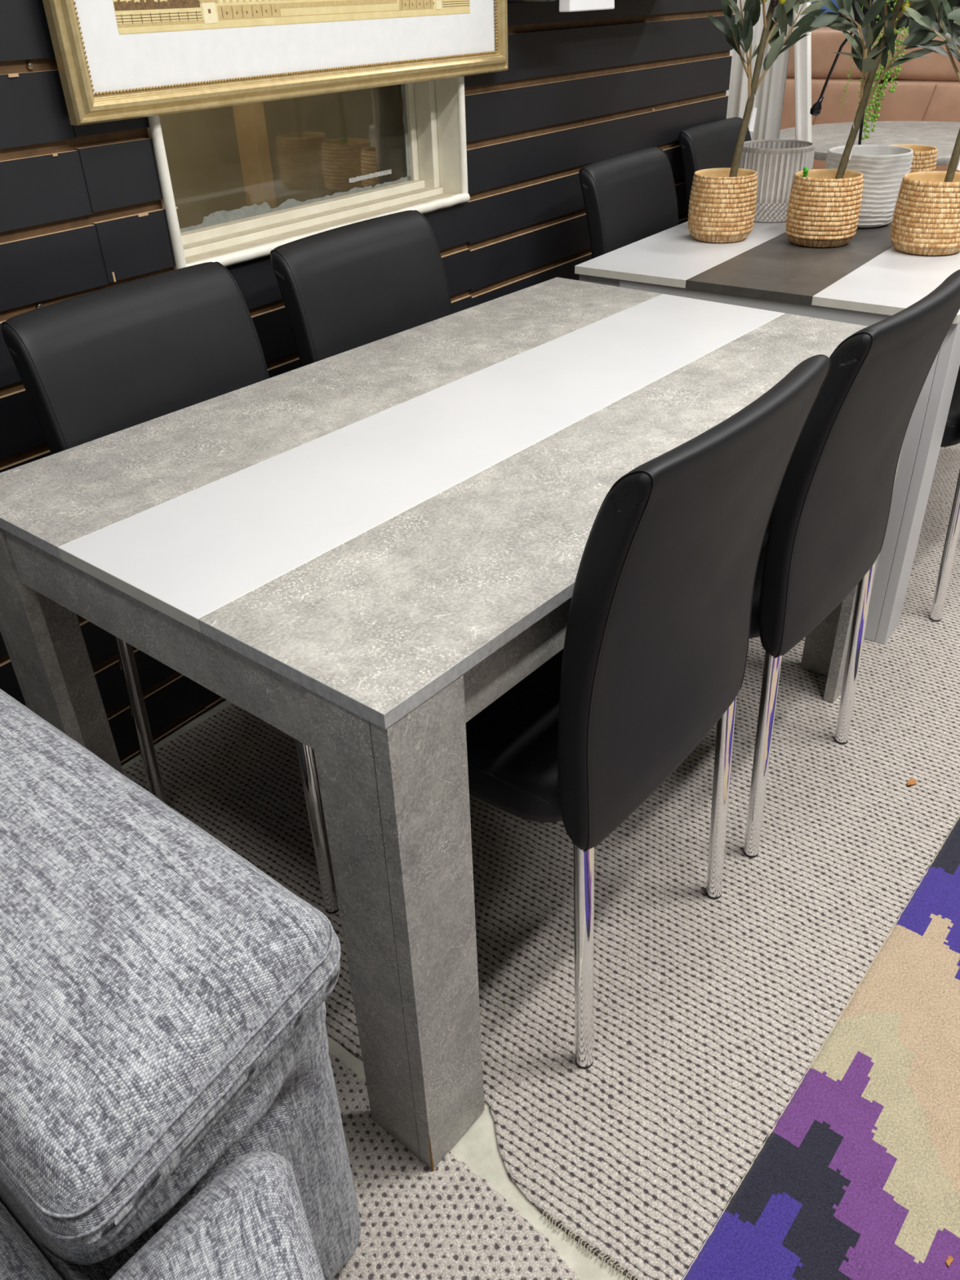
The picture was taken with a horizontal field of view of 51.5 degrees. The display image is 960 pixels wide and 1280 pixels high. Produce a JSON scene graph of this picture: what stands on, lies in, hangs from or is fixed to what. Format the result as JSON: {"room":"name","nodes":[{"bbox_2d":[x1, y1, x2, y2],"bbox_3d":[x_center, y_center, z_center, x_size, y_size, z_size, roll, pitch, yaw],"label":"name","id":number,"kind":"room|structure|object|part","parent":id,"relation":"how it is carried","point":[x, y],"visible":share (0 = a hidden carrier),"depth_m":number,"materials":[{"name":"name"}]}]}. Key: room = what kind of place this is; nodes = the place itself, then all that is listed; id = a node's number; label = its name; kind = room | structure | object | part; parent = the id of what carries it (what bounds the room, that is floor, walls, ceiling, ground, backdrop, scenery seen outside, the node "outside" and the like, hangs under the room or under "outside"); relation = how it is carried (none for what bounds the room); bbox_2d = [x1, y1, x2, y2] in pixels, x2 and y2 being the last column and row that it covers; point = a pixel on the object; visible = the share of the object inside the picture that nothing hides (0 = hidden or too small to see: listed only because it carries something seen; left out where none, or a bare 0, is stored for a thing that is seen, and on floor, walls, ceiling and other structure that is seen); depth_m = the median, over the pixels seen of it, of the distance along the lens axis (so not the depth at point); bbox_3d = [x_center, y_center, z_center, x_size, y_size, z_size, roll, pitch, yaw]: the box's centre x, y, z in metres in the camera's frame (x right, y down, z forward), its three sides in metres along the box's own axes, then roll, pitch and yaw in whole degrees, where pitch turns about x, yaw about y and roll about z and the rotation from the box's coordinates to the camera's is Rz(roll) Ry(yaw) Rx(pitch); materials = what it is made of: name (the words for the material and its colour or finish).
{"room":"store","nodes":[
{"label":"store","id":0,"kind":"room"},
{"bbox_2d":[159,88,370,228],"bbox_3d":[-0.675,-1.458,2.156,0.740,2.700,2.950,21,40,31],"label":"wall","id":1,"kind":"structure","parent":0,"point":[317,143],"depth_m":2.92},
{"bbox_2d":[0,0,737,763],"bbox_3d":[-0.860,-0.847,1.185,0.034,2.750,5.397,21,40,31],"label":"wall","id":2,"kind":"structure","parent":0,"point":[82,212],"depth_m":2.25,"materials":[{"name":"black wood"}]},
{"bbox_2d":[26,62,33,69],"bbox_3d":[-0.664,-0.848,1.468,0.006,0.010,0.010,23,41,33],"label":"screw","id":3,"kind":"object","parent":2,"relation":"attached to","point":[30,65],"visible":1,"depth_m":1.47,"materials":[{"name":"silver metal"}]},
{"bbox_2d":[36,302,43,308],"bbox_3d":[-0.705,-0.534,1.592,0.006,0.010,0.010,23,41,33],"label":"screw","id":4,"kind":"object","parent":2,"relation":"attached to","point":[38,305],"visible":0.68,"depth_m":1.59,"materials":[{"name":"silver metal"}]},
{"bbox_2d":[42,0,507,125],"bbox_3d":[-0.288,-1.335,1.682,0.033,0.720,1.115,21,40,31],"label":"framed picture","id":5,"kind":"object","parent":2,"relation":"attached to","point":[117,60],"visible":1,"depth_m":1.71,"materials":[{"name":"gold metal"}]},
{"bbox_3d":[-0.282,-1.219,1.756,0.006,0.372,1.043,21,40,31],"label":"bead trim","id":6,"kind":"part","parent":5,"relation":"part of","materials":[{"name":"gold metal"}]},
{"bbox_2d":[112,0,470,34],"bbox_3d":[-0.294,-1.329,1.679,0.001,0.486,0.881,21,40,31],"label":"print","id":7,"kind":"object","parent":5,"relation":"attached to","point":[129,16],"depth_m":1.73,"materials":[{"name":"paper"}]},
{"bbox_2d":[506,0,559,3],"bbox_3d":[0.316,-1.575,2.407,0.123,0.038,0.720,21,40,31],"label":"wall shelf","id":8,"kind":"object","parent":2,"relation":"attached to","point":[508,1],"visible":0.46,"depth_m":2.17,"materials":[{"name":"black"}]},
{"bbox_2d":[559,0,614,12],"bbox_3d":[0.239,-1.481,2.192,0.030,0.157,0.190,21,40,31],"label":"display box","id":9,"kind":"object","parent":8,"relation":"hanging from","point":[565,6],"visible":1,"depth_m":2.20,"materials":[{"name":"white paper"}]},
{"bbox_2d":[120,698,631,1279],"bbox_3d":[1.403,-0.059,2.457,9.500,0.082,12.000,23,41,33],"label":"floor","id":10,"kind":"structure","parent":0,"point":[477,1148],"depth_m":1.31,"materials":[{"name":"concrete"}]},
{"bbox_2d":[232,102,276,208],"bbox_3d":[-0.556,-1.300,2.365,0.071,2.200,0.041,23,41,33],"label":"stud","id":11,"kind":"object","parent":10,"relation":"on","point":[249,118],"visible":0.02,"depth_m":2.42,"materials":[{"name":"brown wood"}]},
{"bbox_2d":[328,1051,580,1279],"bbox_3d":[-0.592,1.308,0.395,2.630,0.008,2.443,23,41,33],"label":"carpet","id":12,"kind":"object","parent":10,"relation":"on","point":[447,1222],"visible":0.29,"depth_m":1.25,"materials":[{"name":"beige carpet"}]},
{"bbox_2d":[0,688,360,1279],"bbox_3d":[-0.565,0.634,0.808,1.520,0.642,0.994,23,41,33],"label":"sofa","id":13,"kind":"object","parent":12,"relation":"on","point":[170,1109],"visible":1,"depth_m":0.81,"materials":[{"name":"grey fabric"}]},
{"bbox_2d":[0,1200,63,1279],"bbox_3d":[-0.813,0.692,0.858,0.920,0.429,0.690,23,41,33],"label":"seat cushion","id":14,"kind":"object","parent":13,"relation":"on","point":[27,1252],"depth_m":0.80,"materials":[{"name":"grey fabric"}]},
{"bbox_3d":[-0.549,0.434,1.198,0.910,0.548,0.298,23,41,33],"label":"arm","id":15,"kind":"part","parent":13,"relation":"part of"},
{"bbox_2d":[108,1151,324,1279],"bbox_3d":[-0.242,0.853,0.537,0.584,0.379,0.868,23,41,33],"label":"cushion","id":16,"kind":"object","parent":13,"relation":"on","point":[250,1222],"depth_m":0.79,"materials":[{"name":"grey fabric"}]},
{"bbox_2d":[122,443,959,1279],"bbox_3d":[2.237,-0.643,3.220,2.630,0.011,6.459,23,41,33],"label":"carpet","id":17,"kind":"object","parent":10,"relation":"on","point":[709,1015],"visible":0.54,"depth_m":1.64,"materials":[{"name":"beige carpet"}]},
{"bbox_2d":[1,262,338,913],"bbox_3d":[-0.345,-0.091,1.670,0.520,0.923,0.426,19,38,28],"label":"dining chair","id":18,"kind":"object","parent":17,"relation":"on","point":[92,366],"visible":0.41,"depth_m":1.55,"materials":[{"name":"black leather"}]},
{"bbox_3d":[-0.521,-0.317,1.657,0.112,0.518,0.426,19,38,28],"label":"backrest","id":19,"kind":"part","parent":18,"relation":"part of","materials":[{"name":"black leather"}]},
{"bbox_3d":[-0.598,0.155,1.760,0.045,0.422,0.025,5,34,11],"label":"leg","id":20,"kind":"part","parent":18,"relation":"part of","materials":[{"name":"silver metal"}]},
{"bbox_3d":[-0.259,0.275,1.569,0.026,0.409,0.040,-16,36,-21],"label":"leg","id":21,"kind":"part","parent":18,"relation":"part of","materials":[{"name":"silver metal"}]},
{"bbox_2d":[270,209,453,367],"bbox_3d":[-0.039,-0.324,2.010,0.520,0.923,0.426,19,39,29],"label":"dining chair","id":22,"kind":"object","parent":17,"relation":"on","point":[344,288],"visible":0.4,"depth_m":1.88,"materials":[{"name":"black leather"}]},
{"bbox_2d":[0,276,905,1171],"bbox_3d":[0.055,-0.056,1.753,0.811,0.750,1.387,23,41,33],"label":"dining table","id":23,"kind":"object","parent":17,"relation":"on","point":[360,551],"visible":0.78,"depth_m":1.24,"materials":[{"name":"laminate"}]},
{"bbox_3d":[-0.619,0.116,1.543,0.112,0.732,0.107,23,41,33],"label":"leg","id":24,"kind":"part","parent":23,"relation":"part of","materials":[{"name":"concrete"}]},
{"bbox_3d":[-0.082,0.345,1.162,0.114,0.732,0.109,23,41,33],"label":"leg","id":25,"kind":"part","parent":23,"relation":"part of","materials":[{"name":"laminate"}]},
{"bbox_3d":[0.728,-0.214,1.973,0.112,0.732,0.107,23,41,33],"label":"leg","id":26,"kind":"part","parent":23,"relation":"part of","materials":[{"name":"concrete"}]},
{"bbox_2d":[578,146,678,258],"bbox_3d":[0.570,-0.784,2.680,0.520,0.923,0.426,19,39,29],"label":"dining chair","id":27,"kind":"object","parent":17,"relation":"on","point":[629,197],"visible":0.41,"depth_m":2.55,"materials":[{"name":"black leather"}]},
{"bbox_2d":[466,354,831,1068],"bbox_3d":[0.106,0.067,1.403,0.520,0.923,0.426,22,40,32],"label":"dining chair","id":28,"kind":"object","parent":17,"relation":"on","point":[653,656],"visible":0.81,"depth_m":1.15,"materials":[{"name":"black leather"}]},
{"bbox_3d":[0.065,0.059,1.436,0.412,0.093,0.422,22,40,32],"label":"seat","id":29,"kind":"part","parent":28,"relation":"part of","materials":[{"name":"black leather"}]},
{"bbox_3d":[0.138,0.419,1.314,0.025,0.422,0.045,-19,37,-24],"label":"leg","id":30,"kind":"part","parent":28,"relation":"part of","materials":[{"name":"silver metal"}]},
{"bbox_3d":[0.259,-0.037,1.183,0.112,0.518,0.426,22,40,32],"label":"backrest","id":31,"kind":"part","parent":28,"relation":"part of","materials":[{"name":"black leather"}]},
{"bbox_3d":[0.378,0.247,1.564,0.045,0.422,0.025,8,35,15],"label":"leg","id":32,"kind":"part","parent":28,"relation":"part of","materials":[{"name":"silver metal"}]},
{"bbox_2d":[678,116,751,221],"bbox_3d":[0.919,-1.140,3.206,0.520,0.923,0.426,20,39,30],"label":"dining chair","id":33,"kind":"object","parent":17,"relation":"on","point":[712,144],"visible":0.27,"depth_m":3.03,"materials":[{"name":"black leather"}]},
{"bbox_2d":[574,220,959,644],"bbox_3d":[1.008,-0.763,2.780,0.838,0.752,1.500,20,39,30],"label":"dining table","id":34,"kind":"object","parent":17,"relation":"on","point":[865,280],"visible":0.43,"depth_m":2.16,"materials":[{"name":"white laminate"}]},
{"bbox_3d":[0.319,-0.555,2.516,0.112,0.734,0.107,20,39,30],"label":"leg","id":35,"kind":"part","parent":34,"relation":"part of","materials":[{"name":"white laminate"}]},
{"bbox_2d":[688,0,826,243],"bbox_3d":[0.651,-1.305,2.282,0.286,0.720,0.239,-9,34,-10],"label":"tree","id":36,"kind":"object","parent":34,"relation":"on","point":[722,209],"visible":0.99,"depth_m":2.34,"materials":[{"name":"beige wicker"}]},
{"bbox_3d":[0.596,-1.067,2.442,0.162,0.150,0.161,23,41,33],"label":"straw pot","id":37,"kind":"part","parent":36,"relation":"part of","materials":[{"name":"beige wicker"}]},
{"bbox_2d":[738,139,814,222],"bbox_3d":[0.774,-1.216,2.635,0.198,0.178,0.198,23,41,33],"label":"ribbed planter","id":38,"kind":"object","parent":34,"relation":"on","point":[776,162],"visible":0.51,"depth_m":2.56,"materials":[{"name":"grey glazed ceramic"}]},
{"bbox_2d":[809,0,874,144],"bbox_3d":[1.024,-1.555,2.750,0.204,0.600,0.090,23,41,33],"label":"lamp","id":39,"kind":"object","parent":34,"relation":"on","point":[815,109],"visible":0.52,"depth_m":2.79,"materials":[{"name":"black metal"}]},
{"bbox_3d":[1.005,-1.607,2.733,0.120,0.219,0.008,23,41,33],"label":"arm","id":40,"kind":"part","parent":39,"relation":"part of","materials":[{"name":"black metal"}]},
{"bbox_3d":[1.057,-1.545,2.723,0.040,0.590,0.008,23,41,33],"label":"stem","id":41,"kind":"part","parent":39,"relation":"part of","materials":[{"name":"black metal"}]},
{"bbox_2d":[825,144,913,228],"bbox_3d":[0.979,-1.153,2.532,0.207,0.172,0.207,23,41,33],"label":"planter","id":42,"kind":"object","parent":34,"relation":"on","point":[883,168],"visible":0.51,"depth_m":2.46,"materials":[{"name":"white ceramic"}]},
{"bbox_2d":[785,0,959,247],"bbox_3d":[0.898,-1.245,2.211,0.348,0.683,0.268,-17,36,-21],"label":"tree","id":43,"kind":"object","parent":34,"relation":"on","point":[824,208],"visible":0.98,"depth_m":2.26,"materials":[{"name":"beige wicker"}]},
{"bbox_2d":[800,166,808,177],"bbox_3d":[0.755,-1.081,2.311,0.020,0.035,0.024,-17,36,-22],"label":"clip","id":44,"kind":"object","parent":43,"relation":"attached to","point":[806,170],"visible":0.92,"depth_m":2.30,"materials":[{"name":"green plastic"}]},
{"bbox_3d":[0.819,-1.027,2.367,0.167,0.152,0.166,23,41,33],"label":"straw pot","id":45,"kind":"part","parent":43,"relation":"part of","materials":[{"name":"beige wicker"}]},
{"bbox_3d":[0.905,-0.338,2.150,0.112,0.734,0.107,20,39,30],"label":"leg","id":46,"kind":"part","parent":34,"relation":"part of","materials":[{"name":"white laminate"}]},
{"bbox_2d":[892,144,937,173],"bbox_3d":[1.189,-1.306,2.788,0.162,0.135,0.162,23,41,33],"label":"planter","id":47,"kind":"object","parent":34,"relation":"on","point":[924,158],"visible":0.16,"depth_m":2.71,"materials":[{"name":"beige wicker"}]},
{"bbox_2d":[889,0,959,255],"bbox_3d":[1.016,-1.201,2.146,0.369,0.672,0.250,-16,36,-20],"label":"tree","id":48,"kind":"object","parent":34,"relation":"on","point":[926,219],"visible":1,"depth_m":2.20,"materials":[{"name":"beige wicker"}]},
{"bbox_3d":[1.035,-0.972,2.266,0.173,0.156,0.172,23,41,33],"label":"straw pot","id":49,"kind":"part","parent":48,"relation":"part of","materials":[{"name":"beige wicker"}]},
{"bbox_2d":[793,1,811,142],"bbox_3d":[1.068,-1.695,3.291,0.334,1.756,0.043,23,41,33],"label":"post","id":50,"kind":"object","parent":17,"relation":"on","point":[802,48],"visible":0.2,"depth_m":3.22,"materials":[{"name":"paint"}]},
{"bbox_2d":[681,815,959,1279],"bbox_3d":[0.774,0.656,1.298,0.631,0.010,1.600,23,41,33],"label":"patterned rug","id":51,"kind":"object","parent":17,"relation":"on","point":[857,1177],"visible":1,"depth_m":1.30,"materials":[{"name":"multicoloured carpet"}]},
{"bbox_2d":[945,1255,953,1266],"bbox_3d":[0.556,0.736,1.177,0.007,0.004,0.013,23,41,33],"label":"scrap","id":52,"kind":"object","parent":51,"relation":"on","point":[949,1260],"visible":1,"depth_m":1.18,"materials":[{"name":"orange paper"}]},
{"bbox_2d":[742,269,959,857],"bbox_3d":[0.439,-0.161,1.734,0.520,0.923,0.426,23,41,33],"label":"dining chair","id":53,"kind":"object","parent":17,"relation":"on","point":[824,539],"visible":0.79,"depth_m":1.47,"materials":[{"name":"black leather"}]},
{"bbox_3d":[0.400,-0.170,1.768,0.412,0.093,0.422,23,41,33],"label":"seat","id":54,"kind":"part","parent":53,"relation":"part of","materials":[{"name":"black leather"}]},
{"bbox_3d":[0.467,0.191,1.645,0.025,0.422,0.045,-18,36,-23],"label":"leg","id":55,"kind":"part","parent":53,"relation":"part of","materials":[{"name":"silver metal"}]},
{"bbox_3d":[0.713,0.021,1.891,0.045,0.422,0.025,9,35,16],"label":"leg","id":56,"kind":"part","parent":53,"relation":"part of","materials":[{"name":"silver metal"}]},
{"bbox_3d":[0.590,-0.264,1.512,0.112,0.518,0.426,23,41,33],"label":"backrest","id":57,"kind":"part","parent":53,"relation":"part of","materials":[{"name":"black leather"}]},
{"bbox_2d":[778,120,959,165],"bbox_3d":[1.715,-1.686,4.156,1.104,0.750,1.104,23,41,33],"label":"round table","id":58,"kind":"object","parent":17,"relation":"on","point":[942,135],"visible":0.25,"depth_m":4.01,"materials":[{"name":"concrete"}]},
{"bbox_2d":[780,26,959,172],"bbox_3d":[2.188,-2.212,4.610,3.050,1.065,0.980,23,41,33],"label":"sofa","id":59,"kind":"object","parent":17,"relation":"on","point":[926,88],"visible":0.16,"depth_m":4.83,"materials":[{"name":"leather"}]},
{"bbox_2d":[810,0,839,14],"bbox_3d":[1.668,-3.182,4.950,0.260,0.220,0.100,23,41,33],"label":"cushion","id":60,"kind":"object","parent":59,"relation":"on","point":[834,2],"visible":0.06,"depth_m":4.89,"materials":[{"name":"fabric"}]},
{"bbox_3d":[1.637,-2.743,5.299,1.000,0.475,0.300,23,41,33],"label":"panel","id":61,"kind":"part","parent":59,"relation":"part of","materials":[{"name":"beige leather"}]},
{"bbox_2d":[786,26,897,78],"bbox_3d":[1.620,-3.021,5.108,1.000,0.220,0.280,23,41,33],"label":"cushion","id":62,"kind":"object","parent":59,"relation":"on","point":[825,41],"depth_m":4.89,"materials":[{"name":"beige leather"}]},
{"bbox_3d":[2.370,-2.432,4.780,0.900,0.475,0.300,23,41,33],"label":"panel","id":63,"kind":"part","parent":59,"relation":"part of","materials":[{"name":"beige leather"}]},
{"bbox_2d":[884,27,959,80],"bbox_3d":[2.353,-2.710,4.590,0.900,0.220,0.280,23,41,33],"label":"cushion","id":64,"kind":"object","parent":59,"relation":"on","point":[937,67],"depth_m":4.66,"materials":[{"name":"beige leather"}]},
{"bbox_2d":[792,0,959,79],"bbox_3d":[2.692,-2.879,5.196,2.550,1.550,0.350,23,41,33],"label":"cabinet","id":65,"kind":"object","parent":17,"relation":"on","point":[864,10],"visible":0.02,"depth_m":5.26,"materials":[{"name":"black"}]},
{"bbox_2d":[906,777,916,785],"bbox_3d":[0.818,0.269,1.889,0.022,0.004,0.016,-11,34,-14],"label":"scrap","id":66,"kind":"object","parent":17,"relation":"on","point":[912,781],"visible":1,"depth_m":1.89,"materials":[{"name":"orange paper"}]},
{"bbox_2d":[928,365,959,622],"bbox_3d":[1.038,-0.586,2.350,0.520,0.923,0.426,22,40,32],"label":"dining chair","id":67,"kind":"object","parent":17,"relation":"on","point":[951,436],"visible":0.1,"depth_m":2.25,"materials":[{"name":"silver metal"}]},
{"bbox_3d":[1.075,-0.234,2.262,0.025,0.422,0.045,-20,37,-25],"label":"leg","id":68,"kind":"part","parent":67,"relation":"part of","materials":[{"name":"silver metal"}]},
{"bbox_3d":[0.997,-0.594,2.383,0.412,0.093,0.422,21,40,32],"label":"seat","id":69,"kind":"part","parent":67,"relation":"part of","materials":[{"name":"black leather"}]},
{"bbox_2d":[725,0,793,140],"bbox_3d":[0.907,-2.008,3.349,0.285,2.180,0.057,23,41,33],"label":"curtain","id":70,"kind":"object","parent":10,"relation":"on","point":[768,101],"visible":0.09,"depth_m":3.39,"materials":[{"name":"fabric"}]},
{"bbox_3d":[1.315,-2.461,0.890,9.500,0.080,12.000,23,41,33],"label":"ceiling","id":71,"kind":"structure","parent":0,"visible":0},
{"bbox_2d":[840,0,909,139],"bbox_3d":[1.301,-2.523,2.844,0.204,1.950,0.170,23,41,33],"label":"trailing plant","id":72,"kind":"object","parent":71,"relation":"hanging from","point":[883,85],"visible":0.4,"depth_m":3.27,"materials":[{"name":"green leaf"}]},
{"bbox_3d":[-0.937,-0.877,1.235,0.383,2.750,5.399,23,41,33],"label":"wall","id":73,"kind":"structure","parent":0,"visible":0},
{"bbox_2d":[146,75,470,270],"bbox_3d":[-0.341,-1.120,1.898,0.148,0.644,0.837,21,40,31],"label":"window","id":74,"kind":"structure","parent":73,"relation":"in","point":[419,148],"depth_m":2.19,"materials":[{"name":"beige paint"}]},
{"bbox_3d":[-0.340,-0.876,2.066,0.128,0.040,0.804,21,40,31],"label":"sill","id":75,"kind":"part","parent":74,"relation":"part of","materials":[{"name":"beige paint"}]},
{"bbox_3d":[-0.394,-1.148,1.925,0.003,0.593,0.748,21,40,31],"label":"glass","id":76,"kind":"part","parent":74,"relation":"part of","materials":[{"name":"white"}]}
]}

